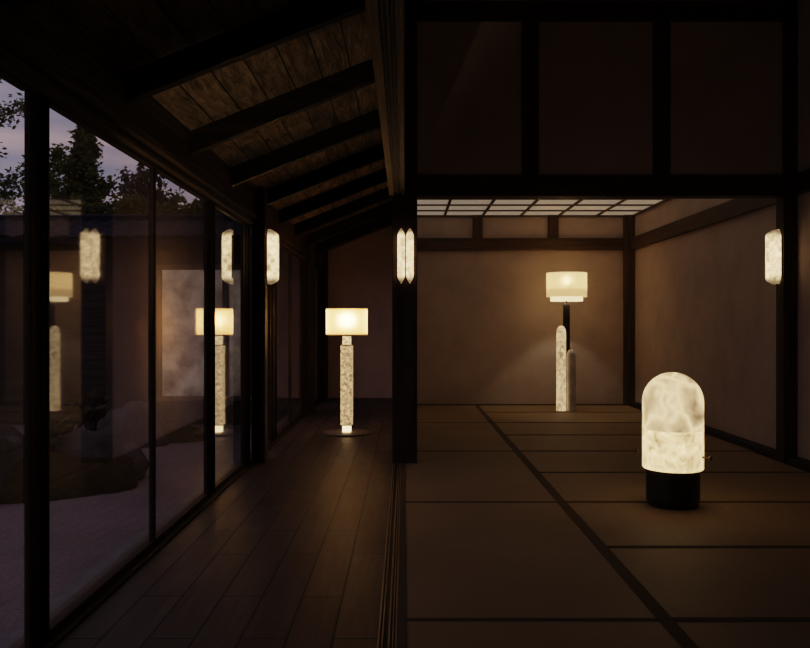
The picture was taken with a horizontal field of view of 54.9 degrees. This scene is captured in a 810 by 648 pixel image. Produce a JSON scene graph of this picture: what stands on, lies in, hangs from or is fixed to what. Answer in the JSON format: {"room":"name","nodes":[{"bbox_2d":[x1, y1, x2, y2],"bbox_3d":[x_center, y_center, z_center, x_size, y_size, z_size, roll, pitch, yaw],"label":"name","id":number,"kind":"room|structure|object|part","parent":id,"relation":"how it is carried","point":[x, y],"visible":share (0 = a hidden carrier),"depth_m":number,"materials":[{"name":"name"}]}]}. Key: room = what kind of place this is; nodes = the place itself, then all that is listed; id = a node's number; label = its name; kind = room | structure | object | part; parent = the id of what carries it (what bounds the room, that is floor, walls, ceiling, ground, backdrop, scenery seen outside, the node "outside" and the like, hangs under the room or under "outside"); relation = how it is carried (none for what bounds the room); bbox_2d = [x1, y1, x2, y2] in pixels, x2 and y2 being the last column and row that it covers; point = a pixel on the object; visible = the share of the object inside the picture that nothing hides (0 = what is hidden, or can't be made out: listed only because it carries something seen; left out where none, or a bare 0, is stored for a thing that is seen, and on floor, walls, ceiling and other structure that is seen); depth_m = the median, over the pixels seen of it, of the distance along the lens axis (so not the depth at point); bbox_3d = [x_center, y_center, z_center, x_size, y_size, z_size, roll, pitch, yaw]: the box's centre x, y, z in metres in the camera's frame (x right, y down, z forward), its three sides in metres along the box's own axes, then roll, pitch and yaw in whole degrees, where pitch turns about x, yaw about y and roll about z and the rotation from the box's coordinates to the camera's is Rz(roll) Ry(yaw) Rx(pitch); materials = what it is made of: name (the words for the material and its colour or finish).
{"room":"traditional dwelling","nodes":[
{"label":"traditional dwelling","id":0,"kind":"room"},
{"bbox_2d":[9,398,392,647],"bbox_3d":[-0.669,1.120,4.425,1.162,0.200,12.850,0,0,0],"label":"floor","id":1,"kind":"structure","parent":0,"point":[291,554],"depth_m":3.34,"materials":[{"name":"brown wood"}]},
{"bbox_2d":[17,397,323,647],"bbox_3d":[-1.178,1.110,5.475,0.144,0.220,10.550,0,0,0],"label":"window sill","id":2,"kind":"structure","parent":1,"relation":"on","point":[83,614],"depth_m":3.25,"materials":[{"name":"wood"}]},
{"bbox_2d":[0,67,35,647],"bbox_3d":[-1.144,0.141,1.850,0.032,1.717,1.096,0,0,0],"label":"window","id":3,"kind":"structure","parent":2,"relation":"on","point":[29,93],"depth_m":2.36,"materials":[{"name":"wood"}]},
{"bbox_3d":[-1.144,-0.711,1.859,0.032,0.013,0.998,0,0,0],"label":"rail","id":4,"kind":"part","parent":3,"relation":"part of","materials":[{"name":"wood"}]},
{"bbox_2d":[36,92,153,647],"bbox_3d":[-1.142,0.141,2.963,0.036,1.717,1.123,0,0,0],"label":"window","id":5,"kind":"structure","parent":2,"relation":"on","point":[45,629],"depth_m":2.45,"materials":[{"name":"wood"}]},
{"bbox_3d":[-1.144,-0.711,2.998,0.032,0.013,1.023,0,0,0],"label":"rail","id":6,"kind":"part","parent":5,"relation":"part of","materials":[{"name":"wood"}]},
{"bbox_3d":[-1.144,0.987,2.998,0.032,0.026,1.023,0,0,0],"label":"rail","id":7,"kind":"part","parent":5,"relation":"part of","materials":[{"name":"wood"}]},
{"bbox_2d":[154,166,210,544],"bbox_3d":[-1.142,0.141,4.038,0.036,1.717,1.019,0,0,0],"label":"window","id":8,"kind":"structure","parent":2,"relation":"on","point":[197,472],"depth_m":4.28,"materials":[{"name":"wood"}]},
{"bbox_3d":[-1.144,-0.711,4.008,0.032,0.013,0.924,0,0,0],"label":"rail","id":9,"kind":"part","parent":8,"relation":"part of","materials":[{"name":"wood"}]},
{"bbox_3d":[-1.144,0.987,4.008,0.032,0.026,0.924,0,0,0],"label":"rail","id":10,"kind":"part","parent":8,"relation":"part of","materials":[{"name":"wood"}]},
{"bbox_3d":[-1.144,0.141,4.008,0.001,1.698,0.934,0,0,0],"label":"pane","id":11,"kind":"part","parent":8,"relation":"part of","materials":[{"name":"clear glass"}]},
{"bbox_2d":[211,202,250,494],"bbox_3d":[-1.142,0.141,5.135,0.036,1.717,1.166,0,0,0],"label":"window","id":12,"kind":"structure","parent":2,"relation":"on","point":[230,236],"depth_m":5.08,"materials":[{"name":"glass"}]},
{"bbox_3d":[-1.144,0.141,5.053,0.001,1.698,0.823,0,0,0],"label":"pane","id":13,"kind":"part","parent":12,"relation":"part of","materials":[{"name":"clear glass"}]},
{"bbox_3d":[-1.144,-0.711,5.053,0.032,0.013,0.813,0,0,0],"label":"rail","id":14,"kind":"part","parent":12,"relation":"part of","materials":[{"name":"wood"}]},
{"bbox_3d":[-1.144,0.987,5.053,0.032,0.026,0.813,0,0,0],"label":"rail","id":15,"kind":"part","parent":12,"relation":"part of","materials":[{"name":"wood"}]},
{"bbox_2d":[251,188,267,462],"bbox_3d":[-1.077,0.010,5.780,0.100,2.020,0.120,0,0,0],"label":"post","id":16,"kind":"object","parent":2,"relation":"on","point":[259,228],"visible":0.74,"depth_m":5.72,"materials":[{"name":"brown wood"}]},
{"bbox_2d":[265,229,278,283],"bbox_3d":[-0.984,-0.497,5.780,0.086,0.404,0.118,0,0,0],"label":"wall sconce","id":17,"kind":"object","parent":16,"relation":"attached to","point":[272,238],"visible":1,"depth_m":5.72,"materials":[{"name":"white stone"}]},
{"bbox_3d":[-1.019,-0.497,5.780,0.016,0.320,0.090,0,0,0],"label":"plate","id":18,"kind":"part","parent":17,"relation":"part of","materials":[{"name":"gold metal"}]},
{"bbox_2d":[274,244,290,438],"bbox_3d":[-1.142,0.141,7.240,0.036,1.717,1.036,0,0,0],"label":"window","id":19,"kind":"structure","parent":2,"relation":"on","point":[282,287],"depth_m":7.29,"materials":[{"name":"glass"}]},
{"bbox_3d":[-1.144,0.987,7.315,0.032,0.026,0.830,0,0,0],"label":"rail","id":20,"kind":"part","parent":19,"relation":"part of","materials":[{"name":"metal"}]},
{"bbox_2d":[291,252,307,423],"bbox_3d":[-1.142,0.141,8.440,0.036,1.717,1.356,0,0,0],"label":"window","id":21,"kind":"structure","parent":2,"relation":"on","point":[299,267],"depth_m":8.46,"materials":[{"name":"glass"}]},
{"bbox_3d":[-1.144,0.141,8.150,0.001,1.698,0.750,0,0,0],"label":"pane","id":22,"kind":"part","parent":21,"relation":"part of","materials":[{"name":"clear glass"}]},
{"bbox_3d":[-1.144,0.987,8.150,0.032,0.026,0.740,0,0,0],"label":"rail","id":23,"kind":"part","parent":21,"relation":"part of","materials":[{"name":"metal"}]},
{"bbox_2d":[309,243,314,410],"bbox_3d":[-1.093,0.010,9.180,0.067,2.020,0.120,0,0,0],"label":"post","id":24,"kind":"object","parent":2,"relation":"on","point":[312,260],"visible":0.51,"depth_m":9.12,"materials":[{"name":"brown wood"}]},
{"bbox_2d":[322,251,327,398],"bbox_3d":[-1.100,0.010,10.700,0.080,2.020,0.100,0,0,0],"label":"post","id":25,"kind":"object","parent":2,"relation":"on","point":[325,271],"visible":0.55,"depth_m":10.65,"materials":[{"name":"brown wood"}]},
{"bbox_2d":[323,308,369,436],"bbox_3d":[-0.542,0.436,7.270,0.440,1.168,0.440,0,0,0],"label":"floor lamp","id":26,"kind":"object","parent":1,"relation":"on","point":[346,323],"visible":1,"depth_m":7.22,"materials":[{"name":"stone"},{"name":"cloth"},{"name":"brass"}]},
{"bbox_3d":[-0.542,-0.021,7.270,0.386,0.247,0.386,0,0,0],"label":"lamp shade","id":27,"kind":"part","parent":26,"relation":"part of","materials":[{"name":"beige fabric"}]},
{"bbox_2d":[42,0,391,250],"bbox_3d":[-0.675,-1.212,4.375,1.250,0.600,12.750,0,0,0],"label":"ceiling","id":28,"kind":"structure","parent":0,"point":[131,34],"depth_m":3.62,"materials":[{"name":"brown wood"}]},
{"bbox_2d":[0,0,325,267],"bbox_3d":[-1.167,-0.875,4.375,0.165,0.210,12.750,0,0,0],"label":"wall plate","id":29,"kind":"object","parent":28,"relation":"attached to","point":[33,33],"visible":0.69,"depth_m":2.89,"materials":[{"name":"brown wood"}]},
{"bbox_2d":[124,0,365,104],"bbox_3d":[-0.610,-1.135,3.095,1.020,0.533,0.050,0,0,0],"label":"rafter","id":30,"kind":"object","parent":28,"relation":"attached to","point":[302,18],"visible":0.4,"depth_m":3.07,"materials":[{"name":"brown wood"}]},
{"bbox_2d":[189,59,374,154],"bbox_3d":[-0.610,-1.135,4.030,1.020,0.533,0.050,0,0,0],"label":"rafter","id":31,"kind":"object","parent":28,"relation":"attached to","point":[358,76],"visible":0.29,"depth_m":4.00,"materials":[{"name":"brown wood"}]},
{"bbox_2d":[230,109,380,186],"bbox_3d":[-0.610,-1.135,4.965,1.020,0.533,0.050,0,0,0],"label":"rafter","id":32,"kind":"object","parent":28,"relation":"attached to","point":[368,122],"visible":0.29,"depth_m":4.94,"materials":[{"name":"brown wood"}]},
{"bbox_2d":[266,143,384,204],"bbox_3d":[-0.585,-1.145,5.900,1.070,0.553,0.050,0,0,0],"label":"rafter","id":33,"kind":"object","parent":28,"relation":"attached to","point":[374,154],"visible":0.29,"depth_m":5.88,"materials":[{"name":"brown wood"}]},
{"bbox_2d":[279,168,386,223],"bbox_3d":[-0.585,-1.145,6.835,1.070,0.553,0.050,0,0,0],"label":"rafter","id":34,"kind":"object","parent":28,"relation":"attached to","point":[376,178],"visible":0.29,"depth_m":6.81,"materials":[{"name":"brown wood"}]},
{"bbox_2d":[293,187,391,235],"bbox_3d":[-0.585,-1.145,7.770,1.070,0.553,0.050,0,0,0],"label":"rafter","id":35,"kind":"object","parent":28,"relation":"attached to","point":[381,195],"visible":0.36,"depth_m":7.75,"materials":[{"name":"brown wood"}]},
{"bbox_2d":[306,201,391,244],"bbox_3d":[-0.585,-1.145,8.705,1.070,0.553,0.050,0,0,0],"label":"rafter","id":36,"kind":"object","parent":28,"relation":"attached to","point":[383,209],"visible":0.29,"depth_m":8.68,"materials":[{"name":"brown wood"}]},
{"bbox_2d":[316,213,391,252],"bbox_3d":[-0.585,-1.145,9.640,1.070,0.553,0.050,0,0,0],"label":"rafter","id":37,"kind":"object","parent":28,"relation":"attached to","point":[385,220],"visible":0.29,"depth_m":9.62,"materials":[{"name":"brown wood"}]},
{"bbox_2d":[328,225,391,397],"bbox_3d":[-0.640,-0.230,10.800,1.320,2.700,0.100,0,0,0],"label":"wall","id":38,"kind":"structure","parent":0,"point":[359,270],"depth_m":10.75,"materials":[{"name":"paint"}]},
{"bbox_2d":[0,47,323,270],"bbox_3d":[-1.136,-0.743,4.375,0.048,0.054,12.750,0,0,0],"label":"beam","id":39,"kind":"structure","parent":38,"relation":"attached to","point":[11,64],"depth_m":2.92,"materials":[{"name":"brown wood"}]},
{"bbox_2d":[268,284,273,444],"bbox_3d":[-1.142,0.141,6.280,0.036,1.717,0.876,0,0,0],"label":"window","id":40,"kind":"structure","parent":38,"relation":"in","point":[270,286],"depth_m":6.57,"materials":[{"name":"glass"}]},
{"bbox_3d":[-1.144,0.141,6.230,0.001,1.698,0.670,0,0,0],"label":"pane","id":41,"kind":"part","parent":40,"relation":"part of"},
{"bbox_2d":[308,264,321,407],"bbox_3d":[-1.142,0.141,9.945,0.036,1.717,1.406,0,0,0],"label":"window","id":42,"kind":"structure","parent":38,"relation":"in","point":[318,274],"depth_m":10.10,"materials":[{"name":"glass"}]},
{"bbox_3d":[-1.144,0.141,9.695,0.001,1.698,0.820,0,0,0],"label":"pane","id":43,"kind":"part","parent":42,"relation":"part of","materials":[{"name":"clear glass"}]},
{"bbox_2d":[417,217,622,403],"bbox_3d":[1.440,-0.205,9.870,3.080,2.650,0.100,0,0,0],"label":"wall","id":44,"kind":"structure","parent":0,"point":[487,324],"depth_m":9.82,"materials":[{"name":"paint"}]},
{"bbox_2d":[473,215,482,237],"bbox_3d":[0.911,-1.223,9.797,0.123,0.290,0.045,0,0,0],"label":"post","id":45,"kind":"object","parent":44,"relation":"attached to","point":[477,219],"visible":0.86,"depth_m":9.77,"materials":[{"name":"brown wood"}]},
{"bbox_2d":[417,404,622,404],"bbox_3d":[1.403,1.036,9.810,2.685,0.057,0.020,0,0,0],"label":"baseboard","id":46,"kind":"structure","parent":44,"relation":"attached to","point":[417,404],"depth_m":9.80,"materials":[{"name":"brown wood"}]},
{"bbox_2d":[417,238,623,249],"bbox_3d":[1.450,-1.003,9.795,2.780,0.150,0.050,0,0,0],"label":"rail","id":47,"kind":"object","parent":44,"relation":"attached to","point":[422,243],"visible":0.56,"depth_m":9.77,"materials":[{"name":"brown wood"}]},
{"bbox_2d":[548,215,558,237],"bbox_3d":[1.863,-1.223,9.797,0.126,0.290,0.045,0,0,0],"label":"post","id":48,"kind":"object","parent":44,"relation":"attached to","point":[553,220],"visible":1,"depth_m":9.77,"materials":[{"name":"brown wood"}]},
{"bbox_2d":[623,215,634,404],"bbox_3d":[2.812,-0.174,9.790,0.135,2.388,0.060,0,0,0],"label":"post","id":49,"kind":"object","parent":44,"relation":"attached to","point":[628,220],"visible":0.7,"depth_m":9.76,"materials":[{"name":"brown wood"}]},
{"bbox_2d":[417,199,669,216],"bbox_3d":[1.470,-1.399,7.830,2.820,0.098,3.980,0,0,0],"label":"ceiling","id":50,"kind":"structure","parent":0,"point":[425,207],"depth_m":9.16,"materials":[{"name":"paper"}]},
{"bbox_2d":[417,21,781,174],"bbox_3d":[1.440,-1.715,5.790,2.880,1.330,0.100,0,0,0],"label":"wall","id":51,"kind":"structure","parent":0,"point":[596,78],"depth_m":5.74,"materials":[{"name":"paint"}]},
{"bbox_2d":[522,21,538,174],"bbox_3d":[0.922,-1.660,5.772,0.122,1.130,0.096,0,0,0],"label":"upright","id":52,"kind":"object","parent":51,"relation":"attached to","point":[530,29],"visible":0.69,"depth_m":5.72,"materials":[{"name":"brown wood"}]},
{"bbox_2d":[417,0,782,21],"bbox_3d":[1.433,-2.303,5.790,2.686,0.155,0.120,0,0,0],"label":"beam","id":53,"kind":"structure","parent":51,"relation":"attached to","point":[427,10],"depth_m":5.73,"materials":[{"name":"brown wood"}]},
{"bbox_2d":[653,21,670,174],"bbox_3d":[1.886,-1.660,5.772,0.128,1.130,0.096,0,0,0],"label":"upright","id":54,"kind":"object","parent":51,"relation":"attached to","point":[661,29],"visible":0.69,"depth_m":5.72,"materials":[{"name":"brown wood"}]},
{"bbox_2d":[635,0,809,459],"bbox_3d":[2.930,-0.630,3.910,0.100,3.500,11.820,0,0,0],"label":"wall","id":55,"kind":"structure","parent":0,"point":[705,304],"depth_m":7.01,"materials":[{"name":"paint"}]},
{"bbox_2d":[631,198,775,249],"bbox_3d":[2.855,-1.003,7.810,0.050,0.150,3.920,0,0,0],"label":"rail","id":56,"kind":"object","parent":55,"relation":"attached to","point":[733,208],"visible":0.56,"depth_m":7.42,"materials":[{"name":"brown wood"}]},
{"bbox_2d":[628,402,809,471],"bbox_3d":[2.837,1.018,3.880,0.085,0.095,11.760,0,0,0],"label":"baseboard","id":57,"kind":"structure","parent":55,"relation":"attached to","point":[803,464],"depth_m":6.29,"materials":[{"name":"brown wood"}]},
{"bbox_2d":[791,168,809,195],"bbox_3d":[2.855,-1.015,1.857,0.050,0.150,7.715,0,0,0],"label":"rail","id":58,"kind":"object","parent":55,"relation":"attached to","point":[800,182],"visible":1,"depth_m":5.58,"materials":[{"name":"brown wood"}]},
{"bbox_3d":[1.446,1.143,3.960,3.068,0.155,11.920,0,0,0],"label":"floor","id":59,"kind":"structure","parent":0,"visible":0},
{"bbox_2d":[377,463,400,647],"bbox_3d":[-0.058,1.069,1.860,0.062,0.103,7.720,0,0,0],"label":"threshold","id":60,"kind":"object","parent":59,"relation":"on","point":[388,619],"visible":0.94,"depth_m":3.21,"materials":[{"name":"brown wood"}]},
{"bbox_2d":[392,0,416,463],"bbox_3d":[-0.002,-0.657,5.790,0.184,3.445,0.140,0,0,0],"label":"post","id":61,"kind":"object","parent":59,"relation":"on","point":[404,208],"visible":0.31,"depth_m":5.72,"materials":[{"name":"brown wood"}]},
{"bbox_2d":[365,0,404,195],"bbox_3d":[-0.059,-1.040,1.860,0.113,0.200,7.720,0,0,0],"label":"beam","id":62,"kind":"structure","parent":61,"relation":"attached to","point":[385,18],"depth_m":2.99,"materials":[{"name":"brown wood"}]},
{"bbox_2d":[397,228,413,282],"bbox_3d":[0.004,-0.497,5.677,0.118,0.404,0.086,0,0,0],"label":"wall sconce","id":63,"kind":"object","parent":61,"relation":"attached to","point":[405,242],"visible":1,"depth_m":5.64,"materials":[{"name":"white stone"}]},
{"bbox_3d":[0.004,-0.497,5.712,0.090,0.320,0.016,0,0,0],"label":"plate","id":64,"kind":"part","parent":63,"relation":"part of","materials":[{"name":"gold metal"}]},
{"bbox_2d":[417,175,782,198],"bbox_3d":[1.433,-1.018,5.790,2.686,0.155,0.130,0,0,0],"label":"lintel beam","id":65,"kind":"structure","parent":61,"relation":"attached to","point":[428,186],"depth_m":5.72,"materials":[{"name":"brown wood"}]},
{"bbox_2d":[417,405,492,421],"bbox_3d":[0.493,1.041,8.935,0.860,0.048,1.727,0,0,0],"label":"mat","id":66,"kind":"object","parent":59,"relation":"on","point":[425,413],"visible":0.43,"depth_m":8.87,"materials":[{"name":"beige wicker"}]},
{"bbox_2d":[417,422,519,450],"bbox_3d":[0.493,1.041,7.165,0.860,0.048,1.807,0,0,0],"label":"mat","id":67,"kind":"object","parent":59,"relation":"on","point":[431,436],"visible":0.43,"depth_m":7.01,"materials":[{"name":"beige wicker"}]},
{"bbox_2d":[401,451,565,501],"bbox_3d":[0.449,1.041,5.365,0.949,0.048,1.787,0,0,0],"label":"mat","id":68,"kind":"object","parent":59,"relation":"on","point":[436,476],"visible":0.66,"depth_m":5.12,"materials":[{"name":"beige wicker"}]},
{"bbox_2d":[398,502,671,618],"bbox_3d":[0.449,1.041,3.580,0.949,0.048,1.777,0,0,0],"label":"mat","id":69,"kind":"object","parent":59,"relation":"on","point":[458,560],"visible":0.74,"depth_m":3.29,"materials":[{"name":"beige wicker"}]},
{"bbox_2d":[397,619,698,647],"bbox_3d":[0.449,1.041,1.795,0.949,0.048,1.787,0,0,0],"label":"mat","id":70,"kind":"object","parent":59,"relation":"on","point":[411,633],"visible":1,"depth_m":2.57,"materials":[{"name":"beige wicker"}]},
{"bbox_2d":[479,405,641,411],"bbox_3d":[1.860,1.041,9.410,1.867,0.048,0.777,0,0,0],"label":"mat","id":71,"kind":"object","parent":59,"relation":"on","point":[487,408],"visible":0.48,"depth_m":9.42,"materials":[{"name":"beige wicker"}]},
{"bbox_2d":[546,272,586,410],"bbox_3d":[1.922,0.206,9.274,0.476,1.628,0.477,0,0,0],"label":"floor lamp","id":72,"kind":"object","parent":71,"relation":"on","point":[566,287],"visible":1,"depth_m":9.15,"materials":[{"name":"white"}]},
{"bbox_3d":[1.920,0.384,9.275,0.080,1.272,0.080,0,0,0],"label":"rod","id":73,"kind":"part","parent":72,"relation":"part of","materials":[{"name":"black metal"}]},
{"bbox_3d":[1.922,-0.464,9.275,0.474,0.288,0.474,0,0,0],"label":"lamp shade","id":74,"kind":"part","parent":72,"relation":"part of","materials":[{"name":"beige fabric"}]},
{"bbox_3d":[1.922,-0.350,9.275,0.380,0.160,0.380,0,0,0],"label":"lamp shade","id":75,"kind":"part","parent":72,"relation":"part of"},
{"bbox_2d":[485,412,641,422],"bbox_3d":[1.860,1.041,8.545,1.867,0.048,0.947,0,0,0],"label":"mat","id":76,"kind":"object","parent":59,"relation":"on","point":[495,416],"visible":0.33,"depth_m":8.60,"materials":[{"name":"beige wicker"}]},
{"bbox_2d":[495,422,707,434],"bbox_3d":[1.860,1.041,7.620,1.867,0.048,0.897,0,0,0],"label":"mat","id":77,"kind":"object","parent":59,"relation":"on","point":[508,428],"visible":0.4,"depth_m":7.61,"materials":[{"name":"beige wicker"}]},
{"bbox_2d":[506,435,752,451],"bbox_3d":[1.860,1.041,6.715,1.867,0.048,0.907,0,0,0],"label":"mat","id":78,"kind":"object","parent":59,"relation":"on","point":[522,442],"visible":0.57,"depth_m":6.66,"materials":[{"name":"beige wicker"}]},
{"bbox_2d":[521,451,805,471],"bbox_3d":[1.850,1.041,5.810,1.847,0.048,0.897,0,0,0],"label":"mat","id":79,"kind":"object","parent":59,"relation":"on","point":[543,461],"visible":0.5,"depth_m":5.75,"materials":[{"name":"beige wicker"}]},
{"bbox_2d":[540,472,809,501],"bbox_3d":[1.860,1.041,4.915,1.867,0.048,0.887,0,0,0],"label":"mat","id":80,"kind":"object","parent":59,"relation":"on","point":[572,486],"visible":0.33,"depth_m":4.90,"materials":[{"name":"beige wicker"}]},
{"bbox_2d":[567,502,809,546],"bbox_3d":[1.860,1.041,4.019,1.867,0.048,0.900,0,0,0],"label":"mat","id":81,"kind":"object","parent":59,"relation":"on","point":[617,524],"visible":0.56,"depth_m":3.97,"materials":[{"name":"beige wicker"}]},
{"bbox_2d":[635,372,712,508],"bbox_3d":[1.511,0.645,4.402,0.350,0.745,0.331,0,0,0],"label":"dome lamp","id":82,"kind":"object","parent":81,"relation":"on","point":[672,451],"visible":1,"depth_m":4.27,"materials":[{"name":"alabaster"},{"name":"dark metal"}]},
{"bbox_3d":[1.511,0.431,4.402,0.331,0.318,0.331,0,0,0],"label":"lamp shade","id":83,"kind":"part","parent":82,"relation":"part of","materials":[{"name":"white stone"}]},
{"bbox_3d":[1.511,0.702,4.402,0.331,0.221,0.331,0,0,0],"label":"lamp shade","id":84,"kind":"part","parent":82,"relation":"part of","materials":[{"name":"white stone"}]},
{"bbox_2d":[608,547,809,619],"bbox_3d":[1.860,1.041,3.128,1.867,0.048,0.874,0,0,0],"label":"mat","id":85,"kind":"object","parent":59,"relation":"on","point":[686,582],"visible":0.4,"depth_m":3.11,"materials":[{"name":"beige wicker"}]},
{"bbox_2d":[674,619,809,647],"bbox_3d":[1.860,1.041,2.243,1.867,0.048,0.892,0,0,0],"label":"mat","id":86,"kind":"object","parent":59,"relation":"on","point":[705,633],"visible":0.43,"depth_m":2.58,"materials":[{"name":"beige wicker"}]},
{"bbox_2d":[776,0,797,463],"bbox_3d":[2.841,-0.657,5.780,0.129,3.445,0.120,0,0,0],"label":"post","id":87,"kind":"object","parent":59,"relation":"on","point":[787,204],"visible":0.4,"depth_m":5.72,"materials":[{"name":"brown wood"}]},
{"bbox_2d":[765,229,781,283],"bbox_3d":[2.733,-0.497,5.780,0.086,0.404,0.118,0,0,0],"label":"wall sconce","id":88,"kind":"object","parent":87,"relation":"attached to","point":[773,239],"visible":1,"depth_m":5.73,"materials":[{"name":"white"}]},
{"bbox_3d":[2.768,-0.497,5.780,0.016,0.320,0.090,0,0,0],"label":"plate","id":89,"kind":"part","parent":88,"relation":"part of","materials":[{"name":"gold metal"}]},
{"label":"outside","id":90,"kind":"structure","parent":0,"visible":0},
{"bbox_2d":[0,425,185,637],"bbox_3d":[-20.625,1.570,17.000,38.750,0.300,46.000,0,0,0],"label":"ground","id":91,"kind":"structure","parent":90,"point":[83,530],"depth_m":5.44,"materials":[{"name":"grey gravel"}]},
{"bbox_2d":[0,78,58,213],"bbox_3d":[-7.713,-1.832,13.773,2.606,6.520,2.576,0,0,12],"label":"tree","id":92,"kind":"object","parent":91,"relation":"on","point":[4,194],"visible":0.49,"depth_m":14.04,"materials":[{"name":"green plant"}]},
{"bbox_2d":[2,143,84,213],"bbox_3d":[-9.360,-1.685,20.772,2.513,6.236,2.378,0,0,17],"label":"tree","id":93,"kind":"object","parent":91,"relation":"on","point":[57,153],"visible":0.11,"depth_m":20.44,"materials":[{"name":"green plant"}]},
{"bbox_2d":[0,445,137,503],"bbox_3d":[-3.247,1.280,6.880,1.582,0.426,1.495,0,0,-28],"label":"boulder","id":94,"kind":"object","parent":91,"relation":"on","point":[71,476],"visible":0.48,"depth_m":6.49,"materials":[{"name":"grey stone"}]},
{"bbox_2d":[23,415,76,448],"bbox_3d":[-3.142,0.970,6.825,0.508,0.368,0.460,0,0,0],"label":"shrub","id":95,"kind":"object","parent":94,"relation":"on","point":[56,430],"visible":0.34,"depth_m":6.83,"materials":[{"name":"green plant"}]},
{"bbox_3d":[-3.121,1.002,6.810,0.343,0.305,0.318,0,0,0],"label":"stem","id":96,"kind":"part","parent":95,"relation":"part of","materials":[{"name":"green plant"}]},
{"bbox_2d":[50,124,118,213],"bbox_3d":[-6.888,-1.597,17.389,3.988,6.043,3.763,0,0,26],"label":"tree","id":97,"kind":"object","parent":91,"relation":"on","point":[81,171],"visible":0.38,"depth_m":17.19,"materials":[{"name":"green plant"}]},
{"bbox_2d":[61,388,111,430],"bbox_3d":[-3.833,1.136,9.586,0.574,0.693,0.565,0,0,30],"label":"shrub","id":98,"kind":"object","parent":91,"relation":"on","point":[94,408],"visible":0.86,"depth_m":9.56,"materials":[{"name":"green plant"}]},
{"bbox_3d":[-3.870,1.177,9.600,0.308,0.611,0.343,0,0,34],"label":"stem","id":99,"kind":"part","parent":98,"relation":"part of","materials":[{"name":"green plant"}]},
{"bbox_2d":[0,497,182,647],"bbox_3d":[-1.290,1.226,4.875,0.080,0.388,11.750,0,0,0],"label":"ledge","id":100,"kind":"object","parent":91,"relation":"on","point":[17,632],"depth_m":3.23,"materials":[{"name":"stone"}]},
{"bbox_2d":[0,214,187,424],"bbox_3d":[-5.355,-0.105,11.525,8.090,3.050,2.350,0,0,0],"label":"exterior wall","id":101,"kind":"structure","parent":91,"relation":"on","point":[99,263],"depth_m":10.98,"materials":[{"name":"tile"}]},
{"bbox_2d":[51,429,148,480],"bbox_3d":[-2.858,1.199,7.047,0.988,0.503,0.939,0,0,0],"label":"rock","id":102,"kind":"object","parent":91,"relation":"on","point":[80,442],"visible":0.32,"depth_m":6.94,"materials":[{"name":"grey stone"}]},
{"bbox_2d":[50,191,185,213],"bbox_3d":[-4.075,-0.435,13.408,4.840,3.710,0.914,0,0,0],"label":"hedge","id":103,"kind":"object","parent":91,"relation":"on","point":[135,205],"visible":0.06,"depth_m":13.19,"materials":[{"name":"green plant"}]},
{"bbox_2d":[97,400,168,447],"bbox_3d":[-3.208,1.214,9.189,0.883,0.635,0.736,0,0,0],"label":"rock","id":104,"kind":"object","parent":91,"relation":"on","point":[130,422],"visible":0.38,"depth_m":8.97,"materials":[{"name":"grey stone"}]},
{"bbox_2d":[112,160,175,212],"bbox_3d":[-5.154,-0.960,15.314,2.281,4.801,2.516,0,0,-4],"label":"tree","id":105,"kind":"object","parent":91,"relation":"on","point":[141,184],"visible":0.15,"depth_m":15.24,"materials":[{"name":"green plant"}]},
{"bbox_2d":[156,187,185,207],"bbox_3d":[-6.896,-1.335,22.669,3.725,5.520,3.965,0,0,30],"label":"tree","id":106,"kind":"object","parent":91,"relation":"on","point":[178,199],"visible":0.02,"depth_m":21.80,"materials":[{"name":"green plant"}]},
{"bbox_2d":[164,421,185,442],"bbox_3d":[-3.054,1.336,9.629,1.294,0.291,0.749,0,0,0],"label":"mossy mound","id":107,"kind":"object","parent":91,"relation":"on","point":[176,430],"visible":0.16,"depth_m":9.40,"materials":[{"name":"green plant"}]}
]}

